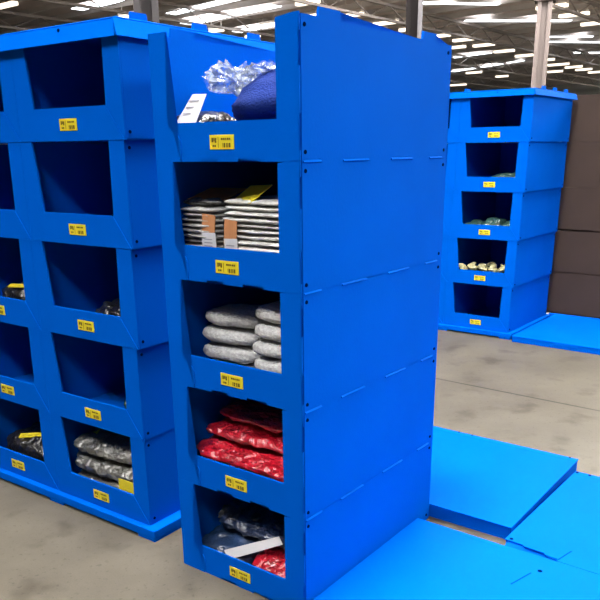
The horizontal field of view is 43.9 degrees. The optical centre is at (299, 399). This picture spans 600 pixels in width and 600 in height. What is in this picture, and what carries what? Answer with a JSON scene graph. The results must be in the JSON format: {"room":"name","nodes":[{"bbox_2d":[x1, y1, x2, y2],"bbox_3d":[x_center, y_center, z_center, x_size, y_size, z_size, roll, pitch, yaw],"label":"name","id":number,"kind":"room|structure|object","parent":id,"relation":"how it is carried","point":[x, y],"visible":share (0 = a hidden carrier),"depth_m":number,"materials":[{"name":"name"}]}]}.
{"room":"distribution center","nodes":[
{"label":"distribution center","id":0,"kind":"room"},
{"bbox_2d":[0,230,599,599],"bbox_3d":[14.844,-13.755,45.545,150.000,0.200,145.000,-1,19,0],"label":"floor","id":1,"kind":"structure","parent":0,"point":[547,399],"depth_m":3.47,"materials":[{"name":"concrete"}]},
{"bbox_2d":[0,468,181,541],"bbox_3d":[-0.849,0.325,3.804,1.300,0.050,0.960,12,23,34],"label":"pallet base","id":2,"kind":"object","parent":1,"relation":"on","point":[168,525],"visible":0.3,"depth_m":3.25,"materials":[{"name":"blue plastic"}]},
{"bbox_2d":[0,398,58,489],"bbox_3d":[-1.105,0.067,3.906,0.608,0.381,0.906,12,23,34],"label":"storage bin","id":3,"kind":"object","parent":2,"relation":"on","point":[13,416],"visible":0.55,"depth_m":3.60,"materials":[{"name":"blue plastic"}]},
{"bbox_2d":[0,322,49,412],"bbox_3d":[-1.107,-0.295,3.783,0.608,0.381,0.906,12,23,34],"label":"storage bin","id":4,"kind":"object","parent":3,"relation":"on","point":[22,370],"visible":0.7,"depth_m":3.50,"materials":[{"name":"blue plastic"}]},
{"bbox_2d":[0,237,41,329],"bbox_3d":[-1.100,-0.655,3.653,0.608,0.381,0.906,12,23,34],"label":"storage bin","id":5,"kind":"object","parent":4,"relation":"on","point":[16,258],"visible":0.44,"depth_m":3.28,"materials":[{"name":"blue plastic"}]},
{"bbox_2d":[2,282,25,300],"bbox_3d":[-1.198,-0.473,3.440,0.350,0.159,0.267,12,23,34],"label":"pack","id":6,"kind":"object","parent":5,"relation":"on","point":[15,291],"visible":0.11,"depth_m":3.35,"materials":[{"name":"black plastic"}]},
{"bbox_2d":[0,142,31,239],"bbox_3d":[-1.096,-1.015,3.526,0.608,0.381,0.906,12,23,34],"label":"storage bin","id":7,"kind":"object","parent":5,"relation":"on","point":[14,214],"visible":0.18,"depth_m":3.10,"materials":[{"name":"blue plastic"}]},
{"bbox_2d":[0,50,107,143],"bbox_3d":[-1.092,-1.375,3.399,0.608,0.381,0.906,12,23,34],"label":"storage bin","id":8,"kind":"object","parent":7,"relation":"on","point":[9,120],"visible":0.18,"depth_m":2.93,"materials":[{"name":"blue plastic"}]},
{"bbox_2d":[0,11,274,51],"bbox_3d":[-0.853,-1.499,3.192,1.296,0.086,0.971,12,23,34],"label":"panel","id":9,"kind":"object","parent":8,"relation":"on","point":[90,32],"visible":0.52,"depth_m":2.64,"materials":[{"name":"blue plastic"}]},
{"bbox_2d":[6,422,43,461],"bbox_3d":[-1.231,0.224,3.731,0.493,0.181,0.340,12,23,34],"label":"pack","id":10,"kind":"object","parent":3,"relation":"on","point":[27,441],"visible":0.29,"depth_m":3.64,"materials":[{"name":"black plastic"}]},
{"bbox_2d":[50,413,179,525],"bbox_3d":[-0.612,0.174,3.568,0.608,0.381,0.906,12,23,34],"label":"storage bin","id":11,"kind":"object","parent":2,"relation":"on","point":[155,497],"visible":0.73,"depth_m":3.17,"materials":[{"name":"blue plastic"}]},
{"bbox_2d":[78,468,118,488],"bbox_3d":[-0.760,0.345,3.478,0.508,0.104,0.435,12,23,34],"label":"pack","id":12,"kind":"object","parent":11,"relation":"on","point":[83,472],"visible":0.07,"depth_m":3.36,"materials":[{"name":"grey plastic"}]},
{"bbox_2d":[75,451,132,482],"bbox_3d":[-0.763,0.259,3.445,0.497,0.104,0.433,12,22,32],"label":"pack","id":13,"kind":"object","parent":12,"relation":"on","point":[111,469],"visible":0.24,"depth_m":3.28,"materials":[{"name":"grey plastic"}]},
{"bbox_2d":[73,427,131,464],"bbox_3d":[-0.760,0.175,3.421,0.480,0.094,0.428,11,22,31],"label":"pack","id":14,"kind":"object","parent":13,"relation":"on","point":[103,443],"visible":0.34,"depth_m":3.29,"materials":[{"name":"grey plastic"}]},
{"bbox_2d":[40,330,174,440],"bbox_3d":[-0.614,-0.187,3.446,0.608,0.381,0.906,12,23,34],"label":"storage bin","id":15,"kind":"object","parent":11,"relation":"on","point":[89,382],"visible":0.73,"depth_m":3.19,"materials":[{"name":"blue plastic"}]},
{"bbox_2d":[31,240,168,349],"bbox_3d":[-0.607,-0.547,3.316,0.608,0.381,0.906,12,23,34],"label":"storage bin","id":16,"kind":"object","parent":15,"relation":"on","point":[73,281],"visible":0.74,"depth_m":3.06,"materials":[{"name":"blue plastic"}]},
{"bbox_2d":[20,140,161,248],"bbox_3d":[-0.603,-0.907,3.189,0.608,0.381,0.906,12,23,34],"label":"storage bin","id":17,"kind":"object","parent":16,"relation":"on","point":[81,193],"visible":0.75,"depth_m":2.94,"materials":[{"name":"blue plastic"}]},
{"bbox_2d":[10,35,154,141],"bbox_3d":[-0.599,-1.267,3.061,0.608,0.381,0.906,12,23,34],"label":"storage bin","id":18,"kind":"object","parent":17,"relation":"on","point":[65,92],"visible":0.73,"depth_m":2.81,"materials":[{"name":"blue plastic"}]},
{"bbox_2d":[95,298,120,316],"bbox_3d":[-0.685,-0.346,3.073,0.316,0.142,0.261,12,23,34],"label":"pack","id":19,"kind":"object","parent":16,"relation":"on","point":[113,307],"visible":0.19,"depth_m":3.02,"materials":[{"name":"black plastic"}]},
{"bbox_2d":[118,478,133,493],"bbox_3d":[-0.740,0.415,3.195,0.100,0.150,0.002,12,23,34],"label":"card","id":20,"kind":"object","parent":11,"relation":"on","point":[127,486],"visible":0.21,"depth_m":3.18,"materials":[{"name":"yellow paper"}]},
{"bbox_2d":[133,0,159,22],"bbox_3d":[-3.813,-8.428,18.957,0.960,7.050,0.960,-4,19,-10],"label":"steel column","id":21,"kind":"structure","parent":1,"relation":"on","point":[150,8],"depth_m":18.34,"materials":[{"name":"grey metal"}]},
{"bbox_2d":[178,441,431,599],"bbox_3d":[0.054,0.405,3.036,0.599,0.370,0.906,13,23,35],"label":"storage bin","id":22,"kind":"object","parent":1,"relation":"on","point":[320,549],"visible":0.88,"depth_m":2.79,"materials":[{"name":"blue plastic"}]},
{"bbox_2d":[202,523,282,564],"bbox_3d":[-0.142,0.524,2.931,0.410,0.199,0.426,13,23,35],"label":"pack","id":23,"kind":"object","parent":22,"relation":"on","point":[221,538],"depth_m":2.83,"materials":[{"name":"blue plastic"}]},
{"bbox_2d":[218,498,284,548],"bbox_3d":[-0.064,0.451,2.887,0.507,0.103,0.339,13,23,34],"label":"pack","id":24,"kind":"object","parent":23,"relation":"on","point":[251,519],"visible":0.24,"depth_m":2.83,"materials":[{"name":"blue plastic"}]},
{"bbox_2d":[252,546,285,578],"bbox_3d":[0.027,0.599,2.824,0.296,0.123,0.404,13,23,35],"label":"pack","id":25,"kind":"object","parent":22,"relation":"on","point":[272,560],"visible":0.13,"depth_m":2.73,"materials":[{"name":"red plastic"}]},
{"bbox_2d":[172,353,436,520],"bbox_3d":[0.050,0.051,2.917,0.599,0.385,0.906,13,23,35],"label":"storage bin","id":26,"kind":"object","parent":22,"relation":"on","point":[332,449],"visible":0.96,"depth_m":2.67,"materials":[{"name":"blue plastic"}]},
{"bbox_2d":[164,259,440,413],"bbox_3d":[0.046,-0.309,2.796,0.599,0.385,0.906,13,23,35],"label":"storage bin","id":27,"kind":"object","parent":26,"relation":"on","point":[336,341],"visible":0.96,"depth_m":2.56,"materials":[{"name":"blue plastic"}]},
{"bbox_2d":[213,358,255,367],"bbox_3d":[-0.209,-0.124,2.728,0.264,0.069,0.204,10,22,30],"label":"roll","id":28,"kind":"object","parent":27,"relation":"on","point":[248,364],"visible":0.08,"depth_m":2.66,"materials":[{"name":"grey fabric"}]},
{"bbox_2d":[203,341,261,363],"bbox_3d":[-0.216,-0.185,2.715,0.265,0.066,0.201,10,22,30],"label":"roll","id":29,"kind":"object","parent":28,"relation":"on","point":[242,354],"visible":0.49,"depth_m":2.63,"materials":[{"name":"grey fabric"}]},
{"bbox_2d":[202,324,262,345],"bbox_3d":[-0.219,-0.246,2.694,0.265,0.068,0.204,10,22,30],"label":"roll","id":30,"kind":"object","parent":29,"relation":"on","point":[223,334],"visible":0.48,"depth_m":2.61,"materials":[{"name":"grey fabric"}]},
{"bbox_2d":[205,304,264,328],"bbox_3d":[-0.201,-0.302,2.662,0.264,0.067,0.203,10,22,30],"label":"roll","id":31,"kind":"object","parent":30,"relation":"on","point":[229,315],"visible":0.66,"depth_m":2.59,"materials":[{"name":"grey fabric"}]},
{"bbox_2d":[156,156,445,294],"bbox_3d":[0.042,-0.669,2.675,0.599,0.385,0.906,13,23,35],"label":"storage bin","id":32,"kind":"object","parent":27,"relation":"on","point":[345,220],"visible":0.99,"depth_m":2.44,"materials":[{"name":"blue plastic"}]},
{"bbox_2d":[180,204,234,247],"bbox_3d":[-0.263,-0.574,2.615,0.194,0.234,0.310,13,23,35],"label":"pile","id":33,"kind":"object","parent":32,"relation":"on","point":[205,225],"visible":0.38,"depth_m":2.48,"materials":[{"name":"grey"}]},
{"bbox_2d":[183,195,238,205],"bbox_3d":[-0.268,-0.695,2.581,0.188,0.031,0.265,13,23,35],"label":"pack","id":34,"kind":"object","parent":33,"relation":"on","point":[217,201],"visible":0.5,"depth_m":2.48,"materials":[{"name":"black plastic"}]},
{"bbox_2d":[188,187,246,199],"bbox_3d":[-0.284,-0.710,2.560,0.150,0.034,0.138,9,21,27],"label":"cardboard piece","id":35,"kind":"object","parent":34,"relation":"on","point":[222,193],"visible":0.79,"depth_m":2.56,"materials":[{"name":"black cardboard"}]},
{"bbox_2d":[223,185,278,252],"bbox_3d":[-0.039,-0.553,2.442,0.378,0.301,0.317,13,23,35],"label":"pile","id":36,"kind":"object","parent":32,"relation":"on","point":[254,225],"visible":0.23,"depth_m":2.36,"materials":[{"name":"grey"}]},
{"bbox_2d":[148,6,451,161],"bbox_3d":[0.037,-1.039,2.551,0.597,0.406,0.906,13,23,35],"label":"storage bin","id":37,"kind":"object","parent":32,"relation":"on","point":[348,87],"visible":0.98,"depth_m":2.32,"materials":[{"name":"blue plastic"}]},
{"bbox_2d":[177,94,235,122],"bbox_3d":[-0.299,-0.899,2.457,0.182,0.193,0.250,13,23,35],"label":"pack","id":38,"kind":"object","parent":37,"relation":"on","point":[192,112],"visible":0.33,"depth_m":2.35,"materials":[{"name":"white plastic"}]},
{"bbox_2d":[204,59,276,120],"bbox_3d":[0.014,-0.949,2.420,0.570,0.304,0.433,-11,21,-29],"label":"fabric bundle","id":39,"kind":"object","parent":37,"relation":"on","point":[256,100],"visible":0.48,"depth_m":2.26,"materials":[{"name":"blue fabric"}]},
{"bbox_3d":[-0.017,-0.065,2.549,0.266,0.067,0.203,11,22,32],"label":"roll","id":40,"kind":"object","parent":27,"relation":"on","visible":0},
{"bbox_2d":[254,356,281,373],"bbox_3d":[-0.021,-0.123,2.532,0.267,0.068,0.204,11,22,32],"label":"roll","id":41,"kind":"object","parent":40,"relation":"on","point":[266,363],"visible":0.2,"depth_m":2.48,"materials":[{"name":"grey fabric"}]},
{"bbox_2d":[252,338,280,358],"bbox_3d":[-0.024,-0.180,2.514,0.266,0.066,0.202,11,22,32],"label":"roll","id":42,"kind":"object","parent":41,"relation":"on","point":[264,347],"visible":0.25,"depth_m":2.46,"materials":[{"name":"grey fabric"}]},
{"bbox_2d":[255,321,280,341],"bbox_3d":[-0.019,-0.236,2.492,0.263,0.067,0.204,11,22,32],"label":"roll","id":43,"kind":"object","parent":42,"relation":"on","point":[266,330],"visible":0.3,"depth_m":2.44,"materials":[{"name":"grey fabric"}]},
{"bbox_2d":[256,301,280,323],"bbox_3d":[-0.011,-0.291,2.466,0.264,0.066,0.201,11,22,32],"label":"roll","id":44,"kind":"object","parent":43,"relation":"on","point":[270,312],"visible":0.28,"depth_m":2.42,"materials":[{"name":"grey fabric"}]},
{"bbox_3d":[-0.078,0.248,2.798,0.563,0.077,0.419,13,23,35],"label":"pack","id":45,"kind":"object","parent":26,"relation":"on","visible":0},
{"bbox_2d":[196,434,283,482],"bbox_3d":[-0.091,0.180,2.759,0.568,0.078,0.408,14,23,37],"label":"pack","id":46,"kind":"object","parent":45,"relation":"on","point":[260,461],"visible":0.27,"depth_m":2.65,"materials":[{"name":"red plastic"}]},
{"bbox_2d":[206,417,282,454],"bbox_3d":[-0.066,0.108,2.759,0.547,0.061,0.358,12,22,34],"label":"pack","id":47,"kind":"object","parent":46,"relation":"on","point":[256,436],"visible":0.27,"depth_m":2.68,"materials":[{"name":"red plastic"}]},
{"bbox_2d":[219,400,282,433],"bbox_3d":[-0.026,0.043,2.772,0.511,0.056,0.376,14,23,36],"label":"pack","id":48,"kind":"object","parent":47,"relation":"on","point":[269,418],"visible":0.27,"depth_m":2.71,"materials":[{"name":"red plastic"}]},
{"bbox_2d":[405,0,422,38],"bbox_3d":[2.954,-8.700,19.538,0.672,7.050,0.672,2,19,8],"label":"steel column","id":49,"kind":"structure","parent":1,"relation":"on","point":[414,8],"depth_m":19.02,"materials":[{"name":"black metal"}]},
{"bbox_2d":[313,518,599,599],"bbox_3d":[0.749,0.759,2.459,1.300,0.052,0.889,13,23,35],"label":"panel","id":50,"kind":"object","parent":1,"relation":"on","point":[426,560],"visible":1,"depth_m":2.74,"materials":[{"name":"blue plastic"}]},
{"bbox_2d":[438,314,550,339],"bbox_3d":[1.554,-0.772,6.986,1.276,0.050,0.960,13,23,35],"label":"pallet base","id":51,"kind":"object","parent":1,"relation":"on","point":[501,335],"visible":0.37,"depth_m":6.47,"materials":[{"name":"blue plastic"}]},
{"bbox_2d":[443,275,549,332],"bbox_3d":[1.790,-0.920,6.743,0.608,0.381,0.906,13,23,35],"label":"storage bin","id":52,"kind":"object","parent":51,"relation":"on","point":[492,308],"visible":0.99,"depth_m":6.58,"materials":[{"name":"blue plastic"}]},
{"bbox_2d":[447,232,554,287],"bbox_3d":[1.797,-1.280,6.613,0.608,0.381,0.906,13,23,35],"label":"storage bin","id":53,"kind":"object","parent":52,"relation":"on","point":[528,260],"visible":0.94,"depth_m":6.43,"materials":[{"name":"blue plastic"}]},
{"bbox_2d":[468,266,503,272],"bbox_3d":[1.670,-1.099,6.476,0.523,0.114,0.357,13,23,35],"label":"pack","id":54,"kind":"object","parent":53,"relation":"on","point":[488,266],"visible":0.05,"depth_m":6.42,"materials":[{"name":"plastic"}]},
{"bbox_2d":[458,263,467,269],"bbox_3d":[1.416,-1.157,6.459,0.056,0.065,0.094,-13,22,-33],"label":"bundle","id":55,"kind":"object","parent":54,"relation":"on","point":[461,265],"visible":0.94,"depth_m":6.45,"materials":[{"name":"fabric"}]},
{"bbox_2d":[467,264,477,269],"bbox_3d":[1.494,-1.149,6.424,0.098,0.043,0.065,3,19,12],"label":"bundle","id":56,"kind":"object","parent":54,"relation":"on","point":[472,266],"visible":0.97,"depth_m":6.41,"materials":[{"name":"fabric"}]},
{"bbox_2d":[477,264,487,270],"bbox_3d":[1.566,-1.129,6.366,0.094,0.068,0.059,4,19,13],"label":"bundle","id":57,"kind":"object","parent":54,"relation":"on","point":[480,266],"visible":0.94,"depth_m":6.35,"materials":[{"name":"fabric"}]},
{"bbox_2d":[488,266,497,271],"bbox_3d":[1.641,-1.108,6.312,0.096,0.054,0.059,0,19,2],"label":"bundle","id":58,"kind":"object","parent":54,"relation":"on","point":[491,268],"visible":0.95,"depth_m":6.30,"materials":[{"name":"fabric"}]},
{"bbox_2d":[496,266,504,272],"bbox_3d":[1.698,-1.099,6.263,0.063,0.064,0.082,-11,21,-28],"label":"bundle","id":59,"kind":"object","parent":54,"relation":"on","point":[501,269],"visible":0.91,"depth_m":6.24,"materials":[{"name":"fabric"}]},
{"bbox_2d":[451,188,560,240],"bbox_3d":[1.804,-1.639,6.484,0.608,0.381,0.906,13,23,35],"label":"storage bin","id":60,"kind":"object","parent":53,"relation":"on","point":[533,214],"visible":1,"depth_m":6.31,"materials":[{"name":"blue plastic"}]},
{"bbox_2d":[465,219,483,224],"bbox_3d":[1.529,-1.485,6.391,0.182,0.139,0.272,13,23,35],"label":"pack","id":61,"kind":"object","parent":60,"relation":"on","point":[475,221],"visible":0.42,"depth_m":6.32,"materials":[{"name":"green plastic"}]},
{"bbox_2d":[483,217,506,225],"bbox_3d":[1.658,-1.466,6.293,0.182,0.163,0.267,13,23,35],"label":"pack","id":62,"kind":"object","parent":60,"relation":"on","point":[496,221],"visible":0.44,"depth_m":6.21,"materials":[{"name":"green plastic"}]},
{"bbox_2d":[502,221,509,225],"bbox_3d":[1.792,-1.429,6.201,0.185,0.147,0.278,13,23,35],"label":"pack","id":63,"kind":"object","parent":60,"relation":"on","point":[507,223],"visible":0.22,"depth_m":6.13,"materials":[{"name":"green plastic"}]},
{"bbox_2d":[455,142,566,192],"bbox_3d":[1.811,-1.999,6.354,0.608,0.381,0.906,13,23,35],"label":"storage bin","id":64,"kind":"object","parent":60,"relation":"on","point":[536,166],"visible":1,"depth_m":6.19,"materials":[{"name":"blue plastic"}]},
{"bbox_2d":[492,173,514,176],"bbox_3d":[1.728,-1.811,6.154,0.303,0.140,0.215,13,23,35],"label":"pack","id":65,"kind":"object","parent":64,"relation":"on","point":[500,174],"visible":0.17,"depth_m":6.09,"materials":[{"name":"green plastic"}]},
{"bbox_2d":[459,94,572,142],"bbox_3d":[1.817,-2.358,6.225,0.608,0.381,0.906,13,23,35],"label":"storage bin","id":66,"kind":"object","parent":64,"relation":"on","point":[534,117],"visible":0.98,"depth_m":6.06,"materials":[{"name":"blue plastic"}]},
{"bbox_3d":[1.307,-1.032,7.093,0.608,0.381,0.906,13,23,35],"label":"storage bin","id":67,"kind":"object","parent":51,"relation":"on","visible":0},
{"bbox_2d":[440,237,448,280],"bbox_3d":[1.314,-1.392,6.963,0.608,0.381,0.906,13,23,35],"label":"storage bin","id":68,"kind":"object","parent":67,"relation":"on","point":[445,240],"visible":0.14,"depth_m":6.47,"materials":[{"name":"blue plastic"}]},
{"bbox_2d":[443,191,452,236],"bbox_3d":[1.321,-1.751,6.833,0.608,0.381,0.906,13,23,35],"label":"storage bin","id":69,"kind":"object","parent":68,"relation":"on","point":[448,199],"visible":0.12,"depth_m":6.34,"materials":[{"name":"blue plastic"}]},
{"bbox_2d":[445,143,456,190],"bbox_3d":[1.328,-2.111,6.704,0.608,0.381,0.906,13,23,35],"label":"storage bin","id":70,"kind":"object","parent":69,"relation":"on","point":[451,147],"visible":0.18,"depth_m":6.22,"materials":[{"name":"blue plastic"}]},
{"bbox_2d":[447,98,460,143],"bbox_3d":[1.333,-2.471,6.575,0.608,0.381,0.906,13,23,35],"label":"storage bin","id":71,"kind":"object","parent":70,"relation":"on","point":[454,104],"visible":0.2,"depth_m":6.11,"materials":[{"name":"blue plastic"}]},
{"bbox_2d":[449,86,577,100],"bbox_3d":[1.566,-2.598,6.361,1.296,0.074,0.971,13,23,35],"label":"panel","id":72,"kind":"object","parent":71,"relation":"on","point":[505,93],"visible":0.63,"depth_m":5.89,"materials":[{"name":"blue plastic"}]},
{"bbox_2d":[429,426,578,538],"bbox_3d":[0.655,0.327,3.728,1.197,0.064,0.880,13,23,35],"label":"panel","id":73,"kind":"object","parent":1,"relation":"on","point":[485,485],"visible":0.63,"depth_m":3.49,"materials":[{"name":"blue plastic"}]},
{"bbox_2d":[531,0,555,87],"bbox_3d":[9.794,-12.526,30.685,0.912,7.050,0.912,5,19,16],"label":"steel column","id":74,"kind":"structure","parent":1,"relation":"on","point":[544,7],"depth_m":29.86,"materials":[{"name":"white metal"}]},
{"bbox_2d":[505,471,599,574],"bbox_3d":[1.557,0.596,2.914,1.250,0.052,0.872,14,23,36],"label":"panel","id":75,"kind":"object","parent":1,"relation":"on","point":[565,528],"visible":0.96,"depth_m":3.06,"materials":[{"name":"blue plastic"}]},
{"bbox_2d":[512,314,599,354],"bbox_3d":[2.543,-0.531,6.236,1.200,0.050,1.060,13,23,35],"label":"panel","id":76,"kind":"object","parent":1,"relation":"on","point":[578,334],"visible":1,"depth_m":6.22,"materials":[{"name":"blue plastic"}]},
{"bbox_2d":[549,313,599,319],"bbox_3d":[2.948,-0.795,7.008,0.980,0.050,0.700,13,23,35],"label":"pallet base","id":77,"kind":"object","parent":1,"relation":"on","point":[551,314],"visible":0.15,"depth_m":6.89,"materials":[{"name":"blue plastic"}]},
{"bbox_2d":[546,272,599,318],"bbox_3d":[2.874,-1.011,6.975,0.902,0.381,0.608,13,23,35],"label":"storage bin","id":78,"kind":"object","parent":77,"relation":"on","point":[568,294],"visible":0.91,"depth_m":6.86,"materials":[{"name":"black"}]},
{"bbox_2d":[552,230,599,275],"bbox_3d":[2.863,-1.374,6.858,0.902,0.381,0.608,13,23,35],"label":"storage bin","id":79,"kind":"object","parent":78,"relation":"on","point":[575,252],"visible":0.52,"depth_m":6.75,"materials":[{"name":"black plastic"}]},
{"bbox_2d":[557,187,599,232],"bbox_3d":[2.867,-1.734,6.731,0.902,0.381,0.608,13,23,35],"label":"storage bin","id":80,"kind":"object","parent":79,"relation":"on","point":[579,208],"visible":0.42,"depth_m":6.64,"materials":[{"name":"black"}]},
{"bbox_2d":[563,142,599,187],"bbox_3d":[2.858,-2.098,6.612,0.902,0.381,0.608,13,23,35],"label":"storage bin","id":81,"kind":"object","parent":80,"relation":"on","point":[582,163],"visible":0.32,"depth_m":6.53,"materials":[{"name":"black"}]},
{"bbox_2d":[569,94,599,141],"bbox_3d":[2.858,-2.459,6.488,0.902,0.381,0.608,13,23,35],"label":"storage bin","id":82,"kind":"object","parent":81,"relation":"on","point":[585,116],"visible":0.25,"depth_m":6.41,"materials":[{"name":"black"}]},
{"bbox_2d":[0,0,599,92],"bbox_3d":[18.227,-12.907,18.744,150.000,1.100,117.040,14,24,38],"label":"ceiling","id":83,"kind":"structure","parent":0,"point":[509,22],"depth_m":37.99,"materials":[{"name":"metal"}]},
{"bbox_2d":[0,0,18,8],"bbox_3d":[-12.290,-16.552,30.575,2.050,0.770,0.320,14,24,38],"label":"light","id":84,"kind":"object","parent":83,"relation":"hanging from","point":[4,3],"visible":1,"depth_m":30.22,"materials":[{"name":"beige"}]},
{"bbox_2d":[118,2,133,17],"bbox_3d":[-7.700,-17.497,33.229,1.080,0.770,0.320,14,24,38],"label":"light","id":85,"kind":"object","parent":83,"relation":"hanging from","point":[119,15],"visible":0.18,"depth_m":33.32,"materials":[{"name":"beige"}]},
{"bbox_2d":[208,21,223,32],"bbox_3d":[-4.216,-18.939,37.400,0.870,0.770,0.320,14,24,38],"label":"light","id":86,"kind":"object","parent":83,"relation":"hanging from","point":[214,30],"visible":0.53,"depth_m":37.40,"materials":[{"name":"beige"}]},
{"bbox_2d":[259,12,274,27],"bbox_3d":[-1.511,-18.492,35.978,0.980,0.770,0.320,14,24,38],"label":"light","id":87,"kind":"object","parent":83,"relation":"hanging from","point":[265,24],"visible":0.75,"depth_m":35.99,"materials":[{"name":"beige"}]},
{"bbox_2d":[295,0,319,5],"bbox_3d":[0.310,-16.696,30.575,1.170,0.770,0.320,14,24,38],"label":"light","id":88,"kind":"object","parent":83,"relation":"hanging from","point":[315,1],"visible":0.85,"depth_m":30.70,"materials":[{"name":"beige"}]},
{"bbox_2d":[342,0,364,16],"bbox_3d":[2.398,-17.708,33.514,1.060,0.770,0.320,14,24,38],"label":"light","id":89,"kind":"object","parent":83,"relation":"hanging from","point":[360,9],"visible":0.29,"depth_m":33.45,"materials":[{"name":"beige"}]},
{"bbox_2d":[371,8,398,25],"bbox_3d":[4.090,-18.492,35.788,1.440,0.770,0.320,14,24,38],"label":"light","id":90,"kind":"object","parent":83,"relation":"hanging from","point":[377,22],"visible":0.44,"depth_m":35.84,"materials":[{"name":"beige"}]},
{"bbox_2d":[398,20,405,31],"bbox_3d":[5.482,-19.177,37.779,0.950,0.770,0.320,14,24,38],"label":"light","id":91,"kind":"object","parent":83,"relation":"hanging from","point":[402,28],"visible":0.41,"depth_m":37.93,"materials":[{"name":"beige"}]},
{"bbox_2d":[435,22,450,37],"bbox_3d":[7.673,-19.935,39.959,0.900,0.770,0.320,14,24,38],"label":"light","id":92,"kind":"object","parent":83,"relation":"hanging from","point":[439,35],"visible":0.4,"depth_m":39.93,"materials":[{"name":"beige"}]},
{"bbox_2d":[447,41,466,48],"bbox_3d":[9.355,-21.547,44.699,1.340,0.770,0.320,14,24,38],"label":"light","id":93,"kind":"object","parent":83,"relation":"hanging from","point":[463,45],"visible":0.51,"depth_m":44.51,"materials":[{"name":"beige"}]},
{"bbox_2d":[450,78,466,85],"bbox_3d":[15.053,-30.567,71.334,2.000,0.770,0.320,14,24,38],"label":"light","id":94,"kind":"object","parent":83,"relation":"hanging from","point":[451,84],"visible":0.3,"depth_m":71.22,"materials":[{"name":"beige"}]},
{"bbox_2d":[452,29,475,41],"bbox_3d":[9.167,-20.494,41.571,1.310,0.770,0.320,14,24,38],"label":"light","id":95,"kind":"object","parent":83,"relation":"hanging from","point":[454,39],"visible":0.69,"depth_m":41.64,"materials":[{"name":"beige"}]},
{"bbox_2d":[466,64,481,73],"bbox_3d":[13.997,-26.667,59.770,1.330,0.770,0.320,14,24,38],"label":"light","id":96,"kind":"object","parent":83,"relation":"hanging from","point":[472,71],"visible":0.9,"depth_m":59.70,"materials":[{"name":"beige"}]},
{"bbox_2d":[472,35,495,47],"bbox_3d":[10.858,-21.278,43.845,1.350,0.770,0.320,14,24,38],"label":"light","id":97,"kind":"object","parent":83,"relation":"hanging from","point":[479,44],"visible":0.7,"depth_m":43.86,"materials":[{"name":"beige"}]},
{"bbox_2d":[495,72,508,77],"bbox_3d":[17.184,-27.851,63.182,1.090,0.770,0.320,14,24,38],"label":"light","id":98,"kind":"object","parent":83,"relation":"hanging from","point":[497,75],"visible":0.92,"depth_m":63.16,"materials":[{"name":"beige"}]},
{"bbox_2d":[493,43,514,52],"bbox_3d":[12.847,-22.256,46.689,1.340,0.770,0.320,14,24,38],"label":"light","id":99,"kind":"object","parent":83,"relation":"hanging from","point":[502,50],"visible":0.8,"depth_m":46.65,"materials":[{"name":"beige"}]},
{"bbox_2d":[515,46,533,57],"bbox_3d":[14.838,-23.076,49.059,1.250,0.770,0.320,14,24,38],"label":"light","id":100,"kind":"object","parent":83,"relation":"hanging from","point":[517,54],"visible":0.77,"depth_m":49.09,"materials":[{"name":"beige"}]},
{"bbox_2d":[535,0,569,9],"bbox_3d":[10.903,-17.327,32.092,1.390,0.770,0.320,14,24,38],"label":"light","id":101,"kind":"object","parent":83,"relation":"hanging from","point":[565,3],"visible":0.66,"depth_m":31.79,"materials":[{"name":"beige"}]},
{"bbox_2d":[547,65,562,72],"bbox_3d":[20.497,-26.709,59.675,1.240,0.770,0.320,14,24,38],"label":"light","id":102,"kind":"object","parent":83,"relation":"hanging from","point":[552,70],"visible":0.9,"depth_m":59.64,"materials":[{"name":"beige"}]},
{"bbox_2d":[547,57,569,65],"bbox_3d":[19.016,-25.003,54.651,1.580,0.770,0.320,14,24,38],"label":"light","id":103,"kind":"object","parent":83,"relation":"hanging from","point":[565,62],"visible":0.94,"depth_m":54.62,"materials":[{"name":"beige plastic"}]},
{"bbox_2d":[564,60,582,68],"bbox_3d":[20.809,-25.629,56.452,1.300,0.770,0.320,14,24,38],"label":"light","id":104,"kind":"object","parent":83,"relation":"hanging from","point":[575,65],"visible":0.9,"depth_m":56.38,"materials":[{"name":"beige"}]},
{"bbox_2d":[558,8,590,17],"bbox_3d":[12.595,-18.015,34.082,1.390,0.770,0.320,14,24,38],"label":"light","id":105,"kind":"object","parent":83,"relation":"hanging from","point":[586,11],"visible":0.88,"depth_m":34.21,"materials":[{"name":"beige plastic"}]},
{"bbox_2d":[575,65,592,70],"bbox_3d":[22.302,-26.284,58.348,1.260,0.770,0.320,14,24,38],"label":"light","id":106,"kind":"object","parent":83,"relation":"hanging from","point":[590,67],"visible":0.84,"depth_m":58.32,"materials":[{"name":"beige"}]},
{"bbox_2d":[580,18,599,26],"bbox_3d":[14.486,-18.865,36.547,1.270,0.770,0.320,14,24,38],"label":"light","id":107,"kind":"object","parent":83,"relation":"hanging from","point":[586,22],"visible":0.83,"depth_m":36.69,"materials":[{"name":"beige"}]},
{"bbox_2d":[588,70,599,73],"bbox_3d":[24.194,-27.006,60.433,1.450,0.770,0.320,14,24,38],"label":"light","id":108,"kind":"object","parent":83,"relation":"hanging from","point":[589,71],"visible":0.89,"depth_m":60.58,"materials":[{"name":"beige"}]},
{"bbox_2d":[452,82,599,94],"bbox_3d":[54.300,-23.598,60.620,150.000,8.000,0.406,14,24,38],"label":"wall","id":109,"kind":"structure","parent":0,"point":[578,89],"depth_m":79.11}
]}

